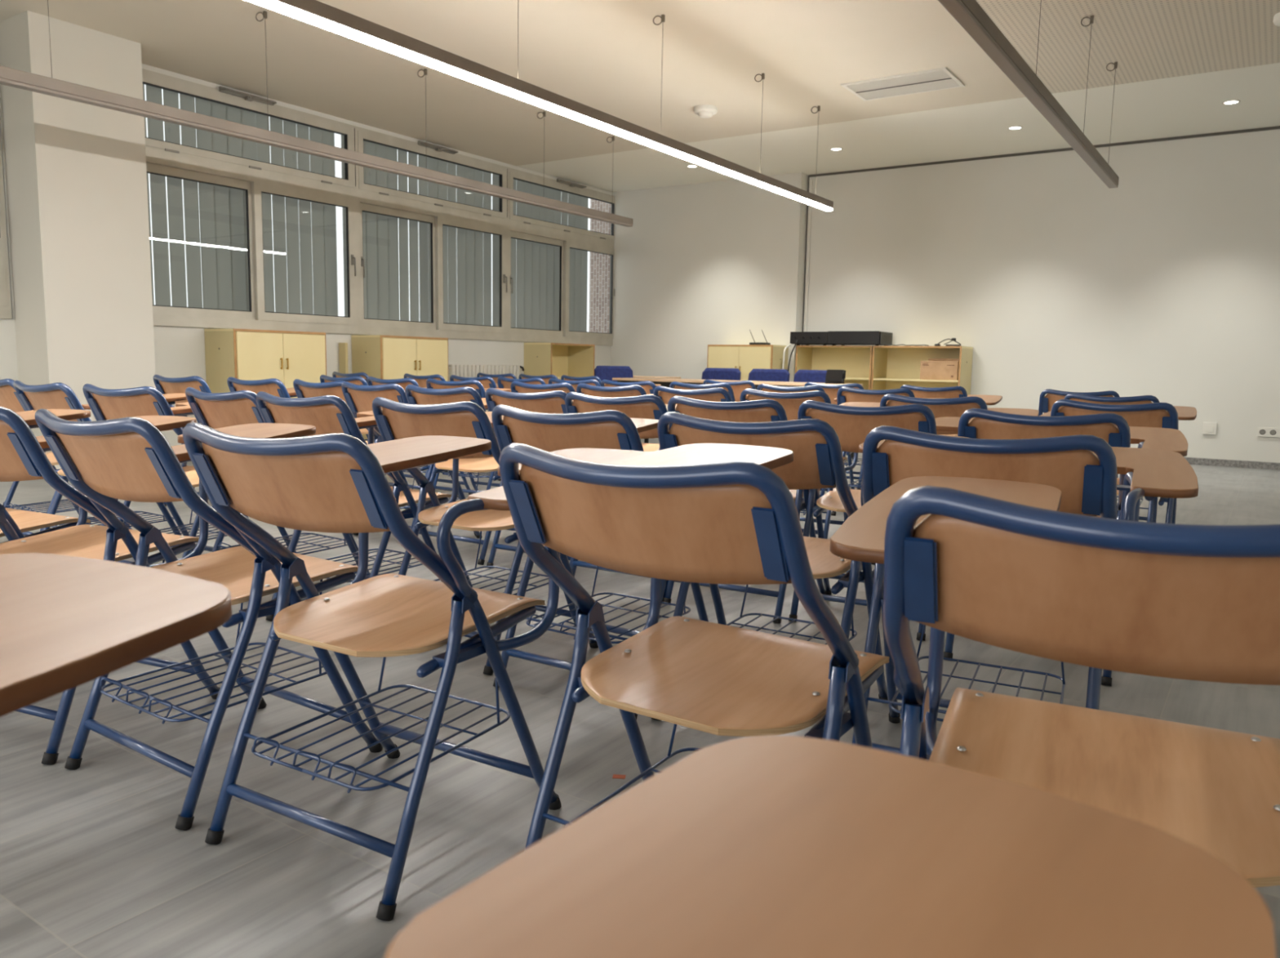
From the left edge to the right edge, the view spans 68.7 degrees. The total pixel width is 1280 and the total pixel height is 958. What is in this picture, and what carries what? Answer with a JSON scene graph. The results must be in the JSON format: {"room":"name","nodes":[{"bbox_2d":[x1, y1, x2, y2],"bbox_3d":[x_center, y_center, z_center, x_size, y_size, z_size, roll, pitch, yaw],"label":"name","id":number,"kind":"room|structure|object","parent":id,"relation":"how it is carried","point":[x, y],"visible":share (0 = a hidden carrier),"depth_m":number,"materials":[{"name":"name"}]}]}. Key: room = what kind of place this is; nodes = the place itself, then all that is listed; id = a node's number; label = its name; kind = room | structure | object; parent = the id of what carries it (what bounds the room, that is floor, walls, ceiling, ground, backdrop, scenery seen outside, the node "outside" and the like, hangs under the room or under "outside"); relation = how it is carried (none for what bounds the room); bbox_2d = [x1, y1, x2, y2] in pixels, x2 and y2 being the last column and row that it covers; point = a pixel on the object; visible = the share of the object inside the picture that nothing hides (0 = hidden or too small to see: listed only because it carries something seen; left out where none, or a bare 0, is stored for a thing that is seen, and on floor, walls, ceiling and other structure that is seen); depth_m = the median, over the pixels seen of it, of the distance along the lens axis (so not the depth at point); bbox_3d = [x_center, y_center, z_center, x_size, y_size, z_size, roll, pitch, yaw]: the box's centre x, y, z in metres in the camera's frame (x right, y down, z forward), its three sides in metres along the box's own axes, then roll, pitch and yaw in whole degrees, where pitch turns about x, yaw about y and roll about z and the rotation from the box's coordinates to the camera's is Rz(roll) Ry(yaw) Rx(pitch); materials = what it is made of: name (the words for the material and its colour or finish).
{"room":"classroom","nodes":[
{"label":"classroom","id":0,"kind":"room"},
{"bbox_2d":[0,10,613,469],"bbox_3d":[-4.077,-1.697,7.409,0.680,3.227,13.920,6,8,34],"label":"wall","id":1,"kind":"structure","parent":0,"point":[74,172],"depth_m":6.86,"materials":[{"name":"paint"}]},
{"bbox_2d":[0,134,12,319],"bbox_3d":[-5.234,-2.083,5.852,0.151,2.030,2.230,6,8,34],"label":"window","id":2,"kind":"structure","parent":1,"relation":"in","point":[5,292],"depth_m":6.81,"materials":[{"name":"metal"}]},
{"bbox_2d":[142,68,358,333],"bbox_3d":[-3.466,-2.369,8.443,0.151,2.030,2.230,6,8,34],"label":"window","id":3,"kind":"structure","parent":1,"relation":"in","point":[166,158],"depth_m":8.46,"materials":[{"name":"metal"}]},
{"bbox_2d":[142,84,337,315],"bbox_3d":[-3.653,-2.465,8.537,0.060,2.590,2.228,6,8,34],"label":"vertical blind","id":4,"kind":"object","parent":3,"relation":"attached to","point":[221,211],"visible":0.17,"depth_m":8.51,"materials":[{"name":"grey fabric"}]},
{"bbox_2d":[355,125,507,341],"bbox_3d":[-2.217,-2.571,10.273,0.151,2.030,2.220,6,8,34],"label":"window","id":5,"kind":"structure","parent":1,"relation":"in","point":[371,198],"depth_m":10.26,"materials":[{"name":"metal"}]},
{"bbox_2d":[341,134,491,325],"bbox_3d":[-2.396,-2.668,10.380,0.060,2.590,2.188,6,8,34],"label":"vertical blind","id":6,"kind":"object","parent":5,"relation":"attached to","point":[467,299],"visible":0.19,"depth_m":10.34,"materials":[{"name":"grey fabric"}]},
{"bbox_2d":[448,364,524,411],"bbox_3d":[-1.808,-0.911,11.053,0.113,0.860,1.279,6,8,34],"label":"radiator","id":7,"kind":"object","parent":1,"relation":"attached to","point":[463,371],"visible":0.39,"depth_m":10.85,"materials":[{"name":"beige metal"}]},
{"bbox_2d":[507,167,614,345],"bbox_3d":[-0.962,-2.775,12.112,0.151,2.030,2.250,6,8,34],"label":"window","id":8,"kind":"structure","parent":1,"relation":"in","point":[519,227],"depth_m":12.08,"materials":[{"name":"metal"}]},
{"bbox_2d":[492,173,588,331],"bbox_3d":[-1.248,-2.854,12.061,0.060,2.590,1.897,6,8,34],"label":"vertical blind","id":9,"kind":"object","parent":8,"relation":"attached to","point":[535,266],"visible":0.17,"depth_m":12.04,"materials":[{"name":"grey fabric"}]},
{"bbox_2d":[589,198,610,333],"bbox_3d":[-0.409,-2.794,13.708,0.370,6.000,0.600,6,8,34],"label":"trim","id":10,"kind":"structure","parent":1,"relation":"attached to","point":[599,266],"depth_m":13.45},
{"bbox_2d":[0,437,1279,957],"bbox_3d":[0.067,0.375,4.810,10.770,0.100,14.320,6,8,34],"label":"floor","id":11,"kind":"structure","parent":0,"point":[95,862],"depth_m":2.07,"materials":[{"name":"grey wood"}]},
{"bbox_2d":[15,408,90,428],"bbox_3d":[-2.244,0.118,2.914,0.632,0.800,0.813,5,8,27],"label":"chair","id":12,"kind":"object","parent":11,"relation":"on","point":[28,416],"visible":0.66,"depth_m":3.03,"materials":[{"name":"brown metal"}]},
{"bbox_2d":[0,378,186,535],"bbox_3d":[-2.604,-0.077,4.446,0.632,0.800,0.813,6,9,35],"label":"chair","id":13,"kind":"object","parent":11,"relation":"on","point":[9,397],"visible":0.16,"depth_m":4.28,"materials":[{"name":"blue metal"}]},
{"bbox_2d":[2,498,79,513],"bbox_3d":[-2.727,0.026,4.416,0.432,0.240,0.402,6,9,35],"label":"wire basket","id":14,"kind":"object","parent":13,"relation":"on","point":[6,503],"depth_m":4.38,"materials":[{"name":"blue metal"}]},
{"bbox_2d":[0,415,196,542],"bbox_3d":[-1.774,0.158,2.660,0.632,0.800,0.813,4,8,26],"label":"chair","id":15,"kind":"object","parent":11,"relation":"on","point":[22,521],"visible":0.29,"depth_m":2.68,"materials":[{"name":"brown wood"}]},
{"bbox_2d":[13,380,194,551],"bbox_3d":[-2.146,-0.019,4.049,0.632,0.800,0.813,6,8,34],"label":"chair","id":16,"kind":"object","parent":11,"relation":"on","point":[58,395],"visible":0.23,"depth_m":3.80,"materials":[{"name":"brown wood"}]},
{"bbox_2d":[50,502,173,527],"bbox_3d":[-2.268,0.084,4.016,0.432,0.240,0.402,6,8,34],"label":"wire basket","id":17,"kind":"object","parent":16,"relation":"on","point":[55,505],"depth_m":4.03,"materials":[{"name":"blue metal"}]},
{"bbox_2d":[0,552,231,716],"bbox_3d":[-0.759,0.433,0.573,0.632,0.800,0.813,5,8,27],"label":"chair","id":18,"kind":"object","parent":11,"relation":"on","point":[67,622],"visible":1,"depth_m":0.70,"materials":[{"name":"brown wood"}]},
{"bbox_2d":[0,406,315,764],"bbox_3d":[-1.318,0.198,2.401,0.632,0.800,0.813,4,8,23],"label":"chair","id":19,"kind":"object","parent":11,"relation":"on","point":[22,457],"visible":0.41,"depth_m":2.27,"materials":[{"name":"blue metal"}]},
{"bbox_2d":[82,383,248,563],"bbox_3d":[-1.712,0.017,3.814,0.632,0.800,0.813,5,8,28],"label":"chair","id":20,"kind":"object","parent":11,"relation":"on","point":[104,403],"visible":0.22,"depth_m":3.52,"materials":[{"name":"brown wood"}]},
{"bbox_2d":[159,487,226,546],"bbox_3d":[-1.829,0.122,3.769,0.432,0.240,0.402,5,8,28],"label":"wire basket","id":21,"kind":"object","parent":20,"relation":"on","point":[195,526],"depth_m":3.87,"materials":[{"name":"blue metal"}]},
{"bbox_2d":[152,374,297,507],"bbox_3d":[-2.420,-0.227,5.691,0.632,0.800,0.813,5,8,29],"label":"chair","id":22,"kind":"object","parent":11,"relation":"on","point":[164,384],"visible":0.12,"depth_m":5.37,"materials":[{"name":"brown wood"}]},
{"bbox_2d":[226,376,290,397],"bbox_3d":[-1.872,-0.184,5.430,0.632,0.800,0.813,5,8,30],"label":"chair","id":23,"kind":"object","parent":11,"relation":"on","point":[273,386],"visible":0.17,"depth_m":5.07,"materials":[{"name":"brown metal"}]},
{"bbox_2d":[35,408,491,830],"bbox_3d":[-0.812,0.242,2.120,0.632,0.800,0.813,6,9,34],"label":"chair","id":24,"kind":"object","parent":11,"relation":"on","point":[125,458],"visible":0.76,"depth_m":1.96,"materials":[{"name":"blue metal"}]},
{"bbox_2d":[99,578,326,724],"bbox_3d":[-0.935,0.346,2.088,0.432,0.240,0.402,6,9,34],"label":"wire basket","id":25,"kind":"object","parent":24,"relation":"on","point":[240,588],"depth_m":2.01,"materials":[{"name":"blue metal"}]},
{"bbox_2d":[204,328,326,398],"bbox_3d":[-3.343,-0.762,8.462,0.471,1.140,0.933,6,8,34],"label":"storage cabinet","id":26,"kind":"object","parent":11,"relation":"on","point":[246,354],"visible":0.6,"depth_m":8.15,"materials":[{"name":"beige wood"}]},
{"bbox_2d":[185,386,382,617],"bbox_3d":[-1.219,0.054,3.592,0.632,0.800,0.813,6,9,35],"label":"chair","id":27,"kind":"object","parent":11,"relation":"on","point":[212,410],"visible":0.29,"depth_m":3.36,"materials":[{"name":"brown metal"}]},
{"bbox_2d":[217,528,347,554],"bbox_3d":[-1.343,0.157,3.562,0.432,0.240,0.402,6,9,35],"label":"wire basket","id":28,"kind":"object","parent":27,"relation":"on","point":[285,536],"depth_m":3.60,"materials":[{"name":"blue metal"}]},
{"bbox_2d":[293,378,416,534],"bbox_3d":[-1.408,-0.143,5.167,0.632,0.800,0.813,6,8,34],"label":"chair","id":29,"kind":"object","parent":11,"relation":"on","point":[303,388],"visible":0.18,"depth_m":4.87,"materials":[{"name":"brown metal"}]},
{"bbox_2d":[320,374,426,485],"bbox_3d":[-1.748,-0.323,6.577,0.632,0.800,0.813,6,8,34],"label":"chair","id":30,"kind":"object","parent":11,"relation":"on","point":[357,380],"visible":0.1,"depth_m":6.23,"materials":[{"name":"blue metal"}]},
{"bbox_2d":[255,391,503,621],"bbox_3d":[-0.843,0.096,3.306,0.632,0.800,0.813,6,8,34],"label":"chair","id":31,"kind":"object","parent":11,"relation":"on","point":[329,414],"visible":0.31,"depth_m":3.06,"materials":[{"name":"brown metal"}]},
{"bbox_2d":[324,501,427,582],"bbox_3d":[-0.966,0.199,3.273,0.432,0.240,0.402,6,8,34],"label":"wire basket","id":32,"kind":"object","parent":31,"relation":"on","point":[409,513],"depth_m":3.22,"materials":[{"name":"blue metal"}]},
{"bbox_2d":[351,334,448,440],"bbox_3d":[-2.467,-0.904,9.745,0.471,1.140,0.913,6,8,34],"label":"storage cabinet","id":33,"kind":"object","parent":11,"relation":"on","point":[378,356],"visible":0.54,"depth_m":9.43,"materials":[{"name":"beige wood"}]},
{"bbox_2d":[182,422,648,920],"bbox_3d":[-0.386,0.284,1.840,0.610,0.800,0.787,5,8,31],"label":"chair","id":34,"kind":"object","parent":11,"relation":"on","point":[333,482],"visible":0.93,"depth_m":1.66,"materials":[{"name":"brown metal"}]},
{"bbox_2d":[244,619,510,792],"bbox_3d":[-0.489,0.389,1.805,0.432,0.240,0.402,5,8,31],"label":"wire basket","id":35,"kind":"object","parent":34,"relation":"on","point":[384,638],"depth_m":1.72,"materials":[{"name":"blue metal"}]},
{"bbox_2d":[341,381,492,536],"bbox_3d":[-1.044,-0.095,4.830,0.632,0.800,0.813,6,9,35],"label":"chair","id":36,"kind":"object","parent":11,"relation":"on","point":[359,398],"visible":0.28,"depth_m":4.58,"materials":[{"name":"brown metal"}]},
{"bbox_2d":[399,477,459,508],"bbox_3d":[-1.167,0.008,4.800,0.432,0.240,0.402,6,9,35],"label":"wire basket","id":37,"kind":"object","parent":36,"relation":"on","point":[406,506],"depth_m":4.63,"materials":[{"name":"blue metal"}]},
{"bbox_2d":[367,376,511,494],"bbox_3d":[-1.337,-0.279,6.277,0.632,0.800,0.813,6,8,34],"label":"chair","id":38,"kind":"object","parent":11,"relation":"on","point":[403,382],"visible":0.2,"depth_m":6.02,"materials":[{"name":"blue metal"}]},
{"bbox_2d":[426,377,499,502],"bbox_3d":[-0.913,-0.248,6.091,0.632,0.800,0.813,5,8,31],"label":"chair","id":39,"kind":"object","parent":11,"relation":"on","point":[431,383],"visible":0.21,"depth_m":5.84,"materials":[{"name":"blue metal"}]},
{"bbox_2d":[440,471,497,479],"bbox_3d":[-1.033,-0.144,6.053,0.432,0.240,0.402,5,8,31],"label":"wire basket","id":40,"kind":"object","parent":39,"relation":"on","point":[492,473],"depth_m":5.91,"materials":[{"name":"blue metal"}]},
{"bbox_2d":[404,384,573,564],"bbox_3d":[-0.648,-0.049,4.513,0.632,0.800,0.813,6,8,34],"label":"chair","id":41,"kind":"object","parent":11,"relation":"on","point":[420,395],"visible":0.36,"depth_m":4.28,"materials":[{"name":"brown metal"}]},
{"bbox_2d":[372,396,658,675],"bbox_3d":[-0.381,0.136,3.045,0.632,0.800,0.813,6,8,33],"label":"chair","id":42,"kind":"object","parent":11,"relation":"on","point":[396,420],"visible":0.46,"depth_m":2.82,"materials":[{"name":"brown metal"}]},
{"bbox_2d":[432,530,548,595],"bbox_3d":[-0.503,0.240,3.009,0.432,0.240,0.402,6,8,33],"label":"wire basket","id":43,"kind":"object","parent":42,"relation":"on","point":[513,537],"depth_m":3.08,"materials":[{"name":"blue metal"}]},
{"bbox_2d":[524,342,595,379],"bbox_3d":[-1.020,-1.142,11.898,0.435,1.140,0.883,6,8,34],"label":"storage cabinet","id":44,"kind":"object","parent":11,"relation":"on","point":[557,359],"visible":0.5,"depth_m":12.09,"materials":[{"name":"beige wood"}]},
{"bbox_2d":[484,387,677,576],"bbox_3d":[-0.229,-0.004,4.209,0.632,0.800,0.813,6,8,33],"label":"chair","id":45,"kind":"object","parent":11,"relation":"on","point":[548,402],"visible":0.11,"depth_m":3.90,"materials":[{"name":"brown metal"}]},
{"bbox_2d":[510,380,653,399],"bbox_3d":[-0.328,-0.191,5.710,0.632,0.800,0.813,5,8,32],"label":"chair","id":46,"kind":"object","parent":11,"relation":"on","point":[521,387],"visible":0.11,"depth_m":5.37,"materials":[{"name":"blue metal"}]},
{"bbox_2d":[491,404,708,719],"bbox_3d":[0.039,0.187,2.697,0.632,0.800,0.813,6,8,33],"label":"chair","id":47,"kind":"object","parent":11,"relation":"on","point":[607,428],"visible":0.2,"depth_m":2.45,"materials":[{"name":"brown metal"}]},
{"bbox_2d":[525,565,690,643],"bbox_3d":[-0.083,0.291,2.661,0.432,0.240,0.402,6,8,33],"label":"wire basket","id":48,"kind":"object","parent":47,"relation":"on","point":[528,568],"depth_m":2.69,"materials":[{"name":"blue metal"}]},
{"bbox_2d":[594,365,633,382],"bbox_3d":[-0.248,-0.922,11.318,0.507,0.877,0.602,-2,7,-20],"label":"office chair","id":49,"kind":"object","parent":11,"relation":"on","point":[603,372],"visible":0.2,"depth_m":11.50,"materials":[{"name":"blue fabric"}]},
{"bbox_2d":[564,391,670,601],"bbox_3d":[0.139,0.042,3.892,0.632,0.800,0.813,5,8,32],"label":"chair","id":50,"kind":"object","parent":11,"relation":"on","point":[648,406],"visible":0.19,"depth_m":3.56,"materials":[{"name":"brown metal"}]},
{"bbox_2d":[576,382,660,452],"bbox_3d":[0.078,-0.154,5.473,0.632,0.800,0.813,6,8,33],"label":"chair","id":51,"kind":"object","parent":11,"relation":"on","point":[588,389],"visible":0.16,"depth_m":5.16,"materials":[{"name":"blue metal"}]},
{"bbox_2d":[612,377,732,443],"bbox_3d":[0.405,-0.700,10.113,1.280,0.750,0.660,6,8,34],"label":"desk","id":52,"kind":"object","parent":11,"relation":"on","point":[665,382],"visible":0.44,"depth_m":9.88,"materials":[{"name":"brown wood"}]},
{"bbox_2d":[653,385,732,404],"bbox_3d":[0.511,-0.108,5.168,0.632,0.800,0.813,6,8,34],"label":"chair","id":53,"kind":"object","parent":11,"relation":"on","point":[713,394],"visible":0.13,"depth_m":4.82,"materials":[{"name":"blue metal"}]},
{"bbox_2d":[498,442,888,848],"bbox_3d":[0.126,0.323,1.601,0.602,0.800,0.813,6,8,34],"label":"chair","id":54,"kind":"object","parent":11,"relation":"on","point":[698,513],"visible":0.76,"depth_m":1.34,"materials":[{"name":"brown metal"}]},
{"bbox_2d":[542,723,702,825],"bbox_3d":[0.113,0.438,1.493,0.432,0.240,0.402,6,8,34],"label":"wire basket","id":55,"kind":"object","parent":54,"relation":"on","point":[562,731],"depth_m":1.52,"materials":[{"name":"blue metal"}]},
{"bbox_2d":[669,381,747,401],"bbox_3d":[0.626,-0.272,6.513,0.632,0.800,0.813,5,8,29],"label":"chair","id":56,"kind":"object","parent":11,"relation":"on","point":[680,385],"visible":0.14,"depth_m":6.14,"materials":[{"name":"blue metal"}]},
{"bbox_2d":[701,367,741,380],"bbox_3d":[0.799,-0.825,10.681,0.507,0.877,0.602,6,8,34],"label":"office chair","id":57,"kind":"object","parent":11,"relation":"on","point":[709,373],"visible":0.16,"depth_m":10.84,"materials":[{"name":"blue fabric"}]},
{"bbox_2d":[706,344,788,380],"bbox_3d":[1.322,-1.085,11.706,0.903,1.160,0.471,6,8,34],"label":"storage cabinet","id":58,"kind":"object","parent":11,"relation":"on","point":[746,357],"visible":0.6,"depth_m":11.45,"materials":[{"name":"beige wood"}]},
{"bbox_2d":[663,395,833,622],"bbox_3d":[0.534,0.078,3.653,0.632,0.800,0.813,5,8,30],"label":"chair","id":59,"kind":"object","parent":11,"relation":"on","point":[762,410],"visible":0.23,"depth_m":3.35,"materials":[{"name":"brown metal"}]},
{"bbox_2d":[747,368,789,381],"bbox_3d":[1.304,-0.774,10.342,0.507,0.877,0.602,6,8,34],"label":"office chair","id":60,"kind":"object","parent":11,"relation":"on","point":[763,375],"visible":0.19,"depth_m":10.50,"materials":[{"name":"blue fabric"}]},
{"bbox_2d":[756,383,837,497],"bbox_3d":[1.185,-0.227,6.231,0.632,0.800,0.813,5,8,31],"label":"chair","id":61,"kind":"object","parent":11,"relation":"on","point":[767,388],"visible":0.15,"depth_m":5.90,"materials":[{"name":"blue metal"}]},
{"bbox_2d":[651,411,967,719],"bbox_3d":[0.477,0.220,2.491,0.632,0.800,0.813,5,8,31],"label":"chair","id":62,"kind":"object","parent":11,"relation":"on","point":[818,462],"visible":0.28,"depth_m":2.19,"materials":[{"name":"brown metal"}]},
{"bbox_2d":[725,584,857,644],"bbox_3d":[0.357,0.325,2.451,0.432,0.240,0.402,5,8,31],"label":"wire basket","id":63,"kind":"object","parent":62,"relation":"on","point":[836,588],"depth_m":2.50,"materials":[{"name":"blue metal"}]},
{"bbox_2d":[793,369,826,382],"bbox_3d":[1.764,-0.724,10.009,0.507,0.877,0.602,6,8,34],"label":"office chair","id":64,"kind":"object","parent":11,"relation":"on","point":[801,375],"visible":0.12,"depth_m":10.20,"materials":[{"name":"blue fabric"}]},
{"bbox_2d":[740,388,887,538],"bbox_3d":[0.925,-0.071,4.924,0.632,0.800,0.813,5,8,27],"label":"chair","id":65,"kind":"object","parent":11,"relation":"on","point":[790,402],"visible":0.22,"depth_m":4.62,"materials":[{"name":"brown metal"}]},
{"bbox_2d":[794,501,826,515],"bbox_3d":[0.810,0.035,4.876,0.432,0.240,0.402,5,8,27],"label":"wire basket","id":66,"kind":"object","parent":65,"relation":"on","point":[803,510],"depth_m":4.66,"materials":[{"name":"blue metal"}]},
{"bbox_2d":[384,734,1275,957],"bbox_3d":[-0.214,0.478,0.296,0.632,0.800,0.816,6,9,37],"label":"chair","id":67,"kind":"object","parent":11,"relation":"on","point":[768,846],"visible":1,"depth_m":0.38,"materials":[{"name":"brown wood"}]},
{"bbox_2d":[795,345,872,389],"bbox_3d":[2.382,-1.009,11.240,0.948,1.160,0.450,6,8,34],"label":"storage cabinet","id":68,"kind":"object","parent":11,"relation":"on","point":[856,360],"visible":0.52,"depth_m":11.35,"materials":[{"name":"beige wood"}]},
{"bbox_2d":[790,331,832,345],"bbox_3d":[2.107,-1.683,11.272,0.475,0.160,0.425,6,8,34],"label":"amplifier","id":69,"kind":"object","parent":68,"relation":"on","point":[806,338],"visible":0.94,"depth_m":11.11,"materials":[{"name":"black metal"}]},
{"bbox_2d":[827,330,892,345],"bbox_3d":[2.575,-1.639,10.966,0.637,0.165,0.410,6,8,34],"label":"mixer","id":70,"kind":"object","parent":68,"relation":"on","point":[834,337],"visible":0.94,"depth_m":10.80,"materials":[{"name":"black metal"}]},
{"bbox_2d":[804,382,863,489],"bbox_3d":[1.667,-0.342,7.239,0.632,0.800,0.813,5,8,31],"label":"chair","id":71,"kind":"object","parent":11,"relation":"on","point":[831,390],"visible":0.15,"depth_m":6.94,"materials":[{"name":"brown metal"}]},
{"bbox_2d":[788,400,974,640],"bbox_3d":[0.972,0.108,3.473,0.632,0.800,0.813,5,8,27],"label":"chair","id":72,"kind":"object","parent":11,"relation":"on","point":[851,424],"visible":0.25,"depth_m":3.20,"materials":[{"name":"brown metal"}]},
{"bbox_2d":[833,511,874,577],"bbox_3d":[0.856,0.214,3.425,0.432,0.240,0.402,5,8,27],"label":"wire basket","id":73,"kind":"object","parent":72,"relation":"on","point":[845,512],"depth_m":3.62,"materials":[{"name":"blue metal"}]},
{"bbox_2d":[831,386,938,515],"bbox_3d":[1.622,-0.174,5.869,0.632,0.800,0.813,5,8,29],"label":"chair","id":74,"kind":"object","parent":11,"relation":"on","point":[850,394],"visible":0.17,"depth_m":5.60,"materials":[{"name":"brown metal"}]},
{"bbox_2d":[871,345,973,395],"bbox_3d":[3.195,-0.927,10.695,1.003,1.160,0.450,6,8,34],"label":"storage cabinet","id":75,"kind":"object","parent":11,"relation":"on","point":[893,366],"visible":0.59,"depth_m":10.84,"materials":[{"name":"beige wood"}]},
{"bbox_2d":[920,358,959,380],"bbox_3d":[3.400,-1.230,10.502,0.415,0.235,0.342,6,8,34],"label":"cardboard box","id":76,"kind":"object","parent":75,"relation":"on","point":[933,368],"visible":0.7,"depth_m":10.37,"materials":[{"name":"brown cardboard"}]},
{"bbox_2d":[899,384,1002,435],"bbox_3d":[2.270,-0.286,6.874,0.632,0.800,0.813,5,8,28],"label":"chair","id":77,"kind":"object","parent":11,"relation":"on","point":[952,392],"visible":0.15,"depth_m":6.55,"materials":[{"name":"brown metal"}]},
{"bbox_2d":[871,393,1039,564],"bbox_3d":[1.517,-0.003,4.462,0.632,0.800,0.813,5,8,28],"label":"chair","id":78,"kind":"object","parent":11,"relation":"on","point":[954,406],"visible":0.16,"depth_m":4.12,"materials":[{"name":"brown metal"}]},
{"bbox_2d":[851,425,1198,753],"bbox_3d":[0.877,0.272,2.129,0.632,0.800,0.813,5,8,26],"label":"chair","id":79,"kind":"object","parent":11,"relation":"on","point":[1085,468],"visible":0.38,"depth_m":1.85,"materials":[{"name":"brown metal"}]},
{"bbox_2d":[866,624,1066,721],"bbox_3d":[0.761,0.378,2.081,0.432,0.240,0.402,5,8,26],"label":"wire basket","id":80,"kind":"object","parent":79,"relation":"on","point":[873,628],"depth_m":2.14,"materials":[{"name":"blue metal"}]},
{"bbox_2d":[830,475,1279,887],"bbox_3d":[0.553,0.376,1.240,0.602,0.800,0.813,4,8,26],"label":"chair","id":81,"kind":"object","parent":11,"relation":"on","point":[997,562],"visible":0.75,"depth_m":0.96,"materials":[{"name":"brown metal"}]},
{"bbox_2d":[943,408,1188,685],"bbox_3d":[1.395,0.168,3.051,0.632,0.800,0.813,5,8,28],"label":"chair","id":82,"kind":"object","parent":11,"relation":"on","point":[986,424],"visible":0.21,"depth_m":2.76,"materials":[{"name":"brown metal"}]},
{"bbox_2d":[1038,388,1119,477],"bbox_3d":[3.010,-0.195,6.241,0.632,0.800,0.813,5,8,29],"label":"chair","id":83,"kind":"object","parent":11,"relation":"on","point":[1046,402],"visible":0.07,"depth_m":6.00,"materials":[{"name":"blue metal"}]},
{"bbox_2d":[1040,399,1178,523],"bbox_3d":[2.051,0.043,4.169,0.602,0.800,0.813,6,8,33],"label":"chair","id":84,"kind":"object","parent":11,"relation":"on","point":[1154,414],"visible":0.18,"depth_m":3.77,"materials":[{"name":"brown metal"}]},
{"bbox_2d":[1063,392,1196,522],"bbox_3d":[2.733,-0.080,5.263,0.632,0.800,0.813,5,8,31],"label":"chair","id":85,"kind":"object","parent":11,"relation":"on","point":[1184,413],"visible":0.22,"depth_m":4.98,"materials":[{"name":"blue metal"}]},
{"bbox_2d":[1116,496,1148,509],"bbox_3d":[2.612,0.025,5.225,0.432,0.240,0.402,5,8,31],"label":"wire basket","id":86,"kind":"object","parent":85,"relation":"on","point":[1117,496],"depth_m":5.07,"materials":[{"name":"blue metal"}]},
{"bbox_2d":[0,0,1279,165],"bbox_3d":[-0.543,-2.843,3.418,10.770,0.150,11.930,6,8,34],"label":"ceiling","id":87,"kind":"structure","parent":0,"point":[603,55],"depth_m":7.03,"materials":[{"name":"paint"}]},
{"bbox_2d":[0,0,633,226],"bbox_3d":[-2.139,-2.802,7.016,0.096,0.868,7.250,6,8,34],"label":"pendant lamp","id":88,"kind":"object","parent":87,"relation":"hanging from","point":[10,77],"visible":1,"depth_m":6.42,"materials":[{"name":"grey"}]},
{"bbox_2d":[0,77,632,226],"bbox_3d":[-2.134,-2.381,7.063,0.066,0.020,7.236,6,8,34],"label":"diffuser","id":89,"kind":"object","parent":88,"relation":"attached to","point":[18,82],"depth_m":6.51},
{"bbox_2d":[245,0,833,210],"bbox_3d":[-0.260,-2.612,5.755,0.096,0.868,7.250,6,8,34],"label":"pendant lamp","id":90,"kind":"object","parent":87,"relation":"hanging from","point":[317,13],"visible":1,"depth_m":5.12,"materials":[{"name":"white"}]},
{"bbox_2d":[840,66,964,101],"bbox_3d":[2.161,-3.240,7.710,0.860,0.012,0.540,6,8,34],"label":"ceiling vent","id":91,"kind":"object","parent":87,"relation":"in","point":[940,78],"visible":1,"depth_m":7.69,"materials":[{"name":"white plastic"}]},
{"bbox_2d":[937,0,1119,188],"bbox_3d":[1.725,-2.412,4.422,0.096,0.868,7.250,6,8,34],"label":"pendant lamp","id":92,"kind":"object","parent":87,"relation":"hanging from","point":[968,14],"visible":1,"depth_m":4.81,"materials":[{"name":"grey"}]},
{"bbox_2d":[608,128,1279,462],"bbox_3d":[4.074,-1.905,10.284,10.600,3.233,0.400,6,8,34],"label":"wall","id":93,"kind":"structure","parent":0,"point":[1163,283],"depth_m":10.23,"materials":[{"name":"paint"}]},
{"bbox_2d":[803,179,812,345],"bbox_3d":[2.062,-2.221,11.597,0.030,2.867,0.018,6,8,34],"label":"duct","id":94,"kind":"object","parent":93,"relation":"attached to","point":[811,180],"visible":0.56,"depth_m":11.53,"materials":[{"name":"white plastic"}]},
{"bbox_2d":[516,62,1279,191],"bbox_3d":[3.476,-3.497,9.307,10.770,0.144,2.390,6,8,34],"label":"soffit","id":95,"kind":"object","parent":93,"relation":"attached to","point":[1192,104],"depth_m":9.26,"materials":[{"name":"white paint"}]},
{"bbox_2d":[801,125,1279,345],"bbox_3d":[5.160,-1.829,9.545,7.570,3.163,0.012,6,8,34],"label":"trim","id":96,"kind":"structure","parent":93,"relation":"attached to","point":[1276,126],"depth_m":10.13,"materials":[{"name":"grey metal"}]},
{"bbox_2d":[1184,457,1279,470],"bbox_3d":[3.916,-0.333,10.438,10.370,0.070,0.212,6,8,34],"label":"baseboard","id":97,"kind":"structure","parent":93,"relation":"attached to","point":[1192,460],"depth_m":9.24,"materials":[{"name":"stone"}]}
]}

